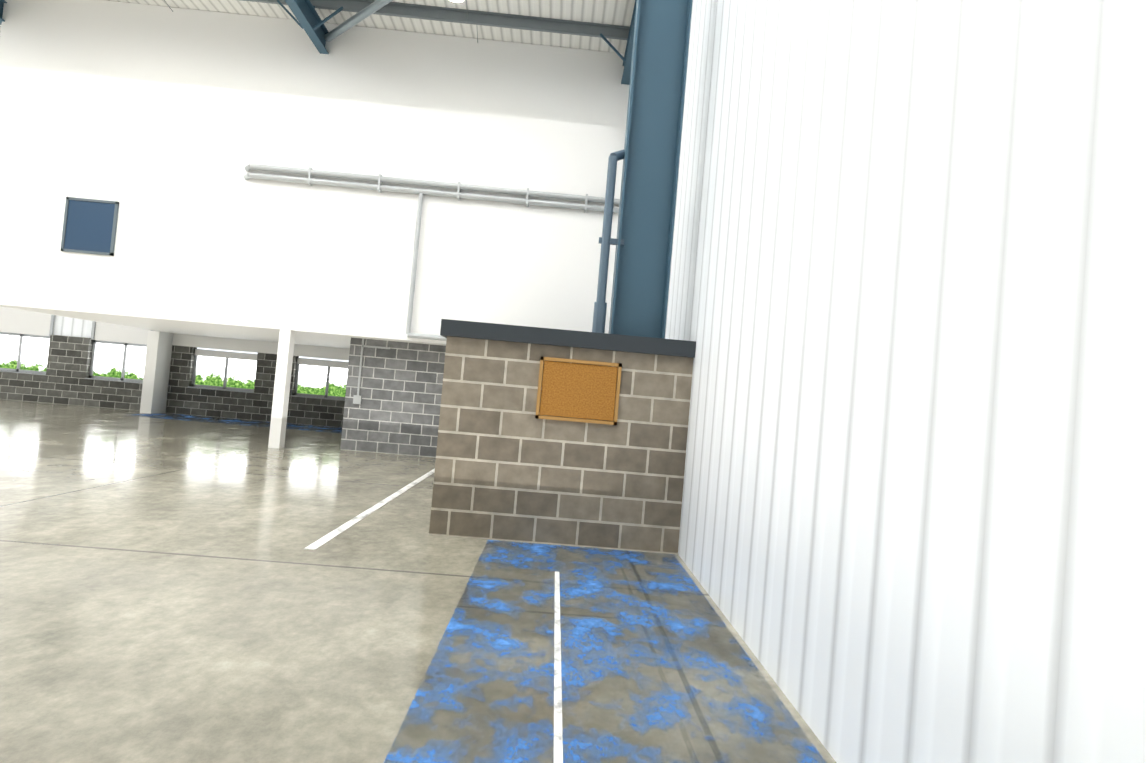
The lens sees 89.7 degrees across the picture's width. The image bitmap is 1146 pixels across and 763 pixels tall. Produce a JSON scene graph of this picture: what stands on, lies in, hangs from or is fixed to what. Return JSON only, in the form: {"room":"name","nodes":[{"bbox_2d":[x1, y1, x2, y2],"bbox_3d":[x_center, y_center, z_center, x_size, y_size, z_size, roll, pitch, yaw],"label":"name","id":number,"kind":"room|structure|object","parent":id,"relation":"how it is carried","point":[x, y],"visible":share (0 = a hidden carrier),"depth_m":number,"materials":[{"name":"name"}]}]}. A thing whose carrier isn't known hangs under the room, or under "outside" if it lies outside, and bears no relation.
{"room":"empty warehouse","nodes":[
{"label":"empty warehouse","id":0,"kind":"room"},
{"bbox_2d":[54,315,122,342],"bbox_3d":[-21.176,-5.169,17.312,19.170,6.648,0.001,5,-1,-2],"label":"cladding","id":1,"kind":"object","parent":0,"point":[68,326],"depth_m":17.41,"materials":[{"name":"white metal"}]},
{"bbox_2d":[16,308,179,333],"bbox_3d":[-11.730,-4.592,14.671,0.200,6.188,5.810,5,-1,-2],"label":"wall","id":2,"kind":"structure","parent":0,"point":[16,308],"depth_m":13.37,"materials":[{"name":"white paint"}]},
{"bbox_2d":[0,334,344,427],"bbox_3d":[-15.062,-0.326,17.387,31.950,2.050,0.240,5,-1,-2],"label":"wall","id":3,"kind":"structure","parent":0,"point":[63,380],"depth_m":17.34,"materials":[{"name":"grey brick"}]},
{"bbox_2d":[140,330,172,413],"bbox_3d":[-9.059,0.009,17.127,19.170,2.400,0.620,5,-1,-2],"label":"column","id":4,"kind":"structure","parent":3,"relation":"attached to","point":[156,373],"depth_m":16.79,"materials":[{"name":"white"}]},
{"bbox_2d":[0,315,347,400],"bbox_3d":[-12.001,-1.777,17.479,23.550,3.830,0.220,5,-1,-2],"label":"window frames","id":5,"kind":"structure","parent":3,"relation":"in","point":[123,378],"depth_m":17.52,"materials":[{"name":"grey"}]},
{"bbox_2d":[0,307,55,335],"bbox_3d":[-16.577,-2.238,17.364,1.950,1.600,0.020,5,-1,-2],"label":"window panel","id":6,"kind":"object","parent":5,"relation":"attached to","point":[22,321],"depth_m":17.35,"materials":[{"name":"white"}]},
{"bbox_2d":[94,322,150,344],"bbox_3d":[-13.490,-1.971,17.449,1.950,1.600,0.020,5,-1,-2],"label":"window panel","id":7,"kind":"object","parent":5,"relation":"attached to","point":[103,331],"depth_m":17.42,"materials":[{"name":"white"}]},
{"bbox_2d":[195,349,256,360],"bbox_3d":[-10.531,-0.806,17.541,1.910,0.190,0.020,5,-1,-2],"label":"window panel","id":8,"kind":"object","parent":5,"relation":"attached to","point":[209,353],"depth_m":17.53,"materials":[{"name":"white"}]},
{"bbox_2d":[297,358,348,368],"bbox_3d":[-7.463,-0.540,17.626,1.910,0.190,0.020,5,-1,-2],"label":"window panel","id":9,"kind":"object","parent":5,"relation":"attached to","point":[301,361],"depth_m":17.61,"materials":[{"name":"white"}]},
{"bbox_2d":[172,334,349,360],"bbox_3d":[-5.622,-0.712,17.669,13.200,0.350,0.250,5,-1,-2],"label":"lintel","id":10,"kind":"object","parent":3,"relation":"on","point":[256,346],"visible":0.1,"depth_m":17.43,"materials":[{"name":"white"}]},
{"bbox_2d":[0,305,445,348],"bbox_3d":[-5.410,-1.066,14.716,13.000,0.250,5.700,5,-1,-2],"label":"ceiling soffit","id":11,"kind":"structure","parent":0,"point":[249,333],"depth_m":13.50,"materials":[{"name":"white paint"}]},
{"bbox_2d":[0,0,628,343],"bbox_3d":[-5.161,-4.171,11.838,13.200,6.339,0.200,5,-1,-2],"label":"wall","id":12,"kind":"structure","parent":0,"point":[163,126],"depth_m":11.72,"materials":[{"name":"white paint"}]},
{"bbox_2d":[60,197,118,255],"bbox_3d":[-9.688,-3.111,11.559,1.012,1.091,0.044,5,-1,-2],"label":"window","id":13,"kind":"structure","parent":12,"relation":"in","point":[114,227],"depth_m":11.54,"materials":[{"name":"grey metal"}]},
{"bbox_2d":[64,200,114,252],"bbox_3d":[-9.688,-3.111,11.566,0.934,1.012,0.028,5,-1,-2],"label":"hatch","id":14,"kind":"object","parent":13,"relation":"attached to","point":[89,225],"visible":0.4,"depth_m":11.55,"materials":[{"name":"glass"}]},
{"bbox_2d":[244,164,619,403],"bbox_3d":[-2.838,-1.732,12.004,8.042,4.687,0.799,5,-1,-2],"label":"pipes","id":15,"kind":"object","parent":12,"relation":"attached to","point":[310,172],"visible":0.83,"depth_m":11.66,"materials":[{"name":"grey metal"}]},
{"bbox_2d":[0,0,634,53],"bbox_3d":[-14.059,-8.320,3.996,32.670,0.365,27.770,5,-1,-2],"label":"ceiling","id":16,"kind":"structure","parent":0,"point":[615,12],"depth_m":11.53,"materials":[{"name":"white metal"}]},
{"bbox_2d":[0,399,835,762],"bbox_3d":[-14.819,0.521,3.782,32.670,0.250,27.770,5,-1,-2],"label":"floor","id":17,"kind":"structure","parent":0,"point":[172,589],"depth_m":3.80,"materials":[{"name":"concrete"}]},
{"bbox_2d":[268,329,295,447],"bbox_3d":[-8.957,-0.114,11.669,6.290,2.400,0.220,5,-1,-2],"label":"column","id":18,"kind":"structure","parent":17,"relation":"on","point":[281,392],"depth_m":11.65,"materials":[{"name":"white paint"}]},
{"bbox_2d":[340,338,445,456],"bbox_3d":[-3.150,0.465,14.975,3.580,2.400,5.250,5,-1,-2],"label":"blocks","id":19,"kind":"object","parent":17,"relation":"on","point":[396,410],"visible":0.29,"depth_m":12.33},
{"bbox_2d":[304,468,562,762],"bbox_3d":[-1.294,1.613,6.174,2.290,0.007,9.200,5,-1,-2],"label":"floor lines","id":20,"kind":"object","parent":17,"relation":"on","point":[558,737],"depth_m":3.92,"materials":[{"name":"white paint"}]},
{"bbox_2d":[127,413,822,762],"bbox_3d":[-5.521,1.329,9.407,13.000,0.004,16.100,5,-1,-2],"label":"paint","id":21,"kind":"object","parent":17,"relation":"on","point":[536,548],"depth_m":3.52,"materials":[{"name":"blue paint"}]},
{"bbox_2d":[429,336,693,553],"bbox_3d":[-0.198,0.736,9.047,2.620,2.080,5.960,5,-1,-2],"label":"blocks","id":22,"kind":"object","parent":17,"relation":"on","point":[509,466],"visible":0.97,"depth_m":6.07},
{"bbox_2d":[440,319,695,357],"bbox_3d":[-0.127,-0.390,8.918,2.680,0.170,5.770,5,-1,-2],"label":"wall cap","id":23,"kind":"object","parent":22,"relation":"on","point":[565,338],"visible":0.43,"depth_m":6.04,"materials":[{"name":"grey"}]},
{"bbox_2d":[608,0,692,338],"bbox_3d":[0.977,-3.663,6.515,0.660,6.424,0.320,5,-1,-2],"label":"column","id":24,"kind":"structure","parent":23,"relation":"on","point":[647,208],"depth_m":6.47,"materials":[{"name":"blue metal"}]},
{"bbox_2d":[592,149,624,332],"bbox_3d":[0.472,-1.609,6.505,0.369,2.244,0.359,5,-1,-2],"label":"pipe","id":25,"kind":"object","parent":24,"relation":"attached to","point":[606,240],"depth_m":6.35,"materials":[{"name":"blue"}]},
{"bbox_2d":[535,357,621,424],"bbox_3d":[0.060,0.099,6.071,0.860,0.650,0.030,5,-1,-2],"label":"sign frame","id":26,"kind":"object","parent":22,"relation":"attached to","point":[618,365],"visible":0.92,"depth_m":6.06,"materials":[{"name":"brown wood"}]},
{"bbox_2d":[539,361,617,420],"bbox_3d":[0.060,0.099,6.076,0.780,0.570,0.019,5,-1,-2],"label":"bulletin board","id":27,"kind":"object","parent":26,"relation":"attached to","point":[575,390],"visible":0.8,"depth_m":6.07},
{"bbox_2d":[665,0,1145,762],"bbox_3d":[1.647,-2.710,4.338,0.200,9.034,27.570,5,-1,-2],"label":"wall","id":28,"kind":"structure","parent":0,"point":[907,300],"depth_m":2.25,"materials":[{"name":"white metal"}]},
{"bbox_3d":[-8.803,-2.963,17.209,19.090,8.369,0.560,5,-1,-2],"label":"steel column","id":29,"kind":"structure","parent":0,"visible":0},
{"bbox_2d":[0,0,636,84],"bbox_3d":[-11.148,-7.506,4.204,26.284,1.411,26.490,5,-1,-2],"label":"beams","id":30,"kind":"structure","parent":29,"relation":"on","point":[310,22],"depth_m":11.06,"materials":[{"name":"blue metal"}]},
{"bbox_2d":[0,0,629,42],"bbox_3d":[-14.047,-8.225,4.179,32.020,0.529,26.530,5,-1,-2],"label":"roof","id":31,"kind":"structure","parent":30,"relation":"on","point":[435,13],"depth_m":11.11,"materials":[{"name":"grey"}]},
{"bbox_2d":[324,0,392,41],"bbox_3d":[-1.754,-6.927,4.387,6.092,0.326,14.818,5,-1,-2],"label":"tube","id":32,"kind":"object","parent":30,"relation":"attached to","point":[359,16],"visible":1,"depth_m":10.80,"materials":[{"name":"grey metal"}]}
]}

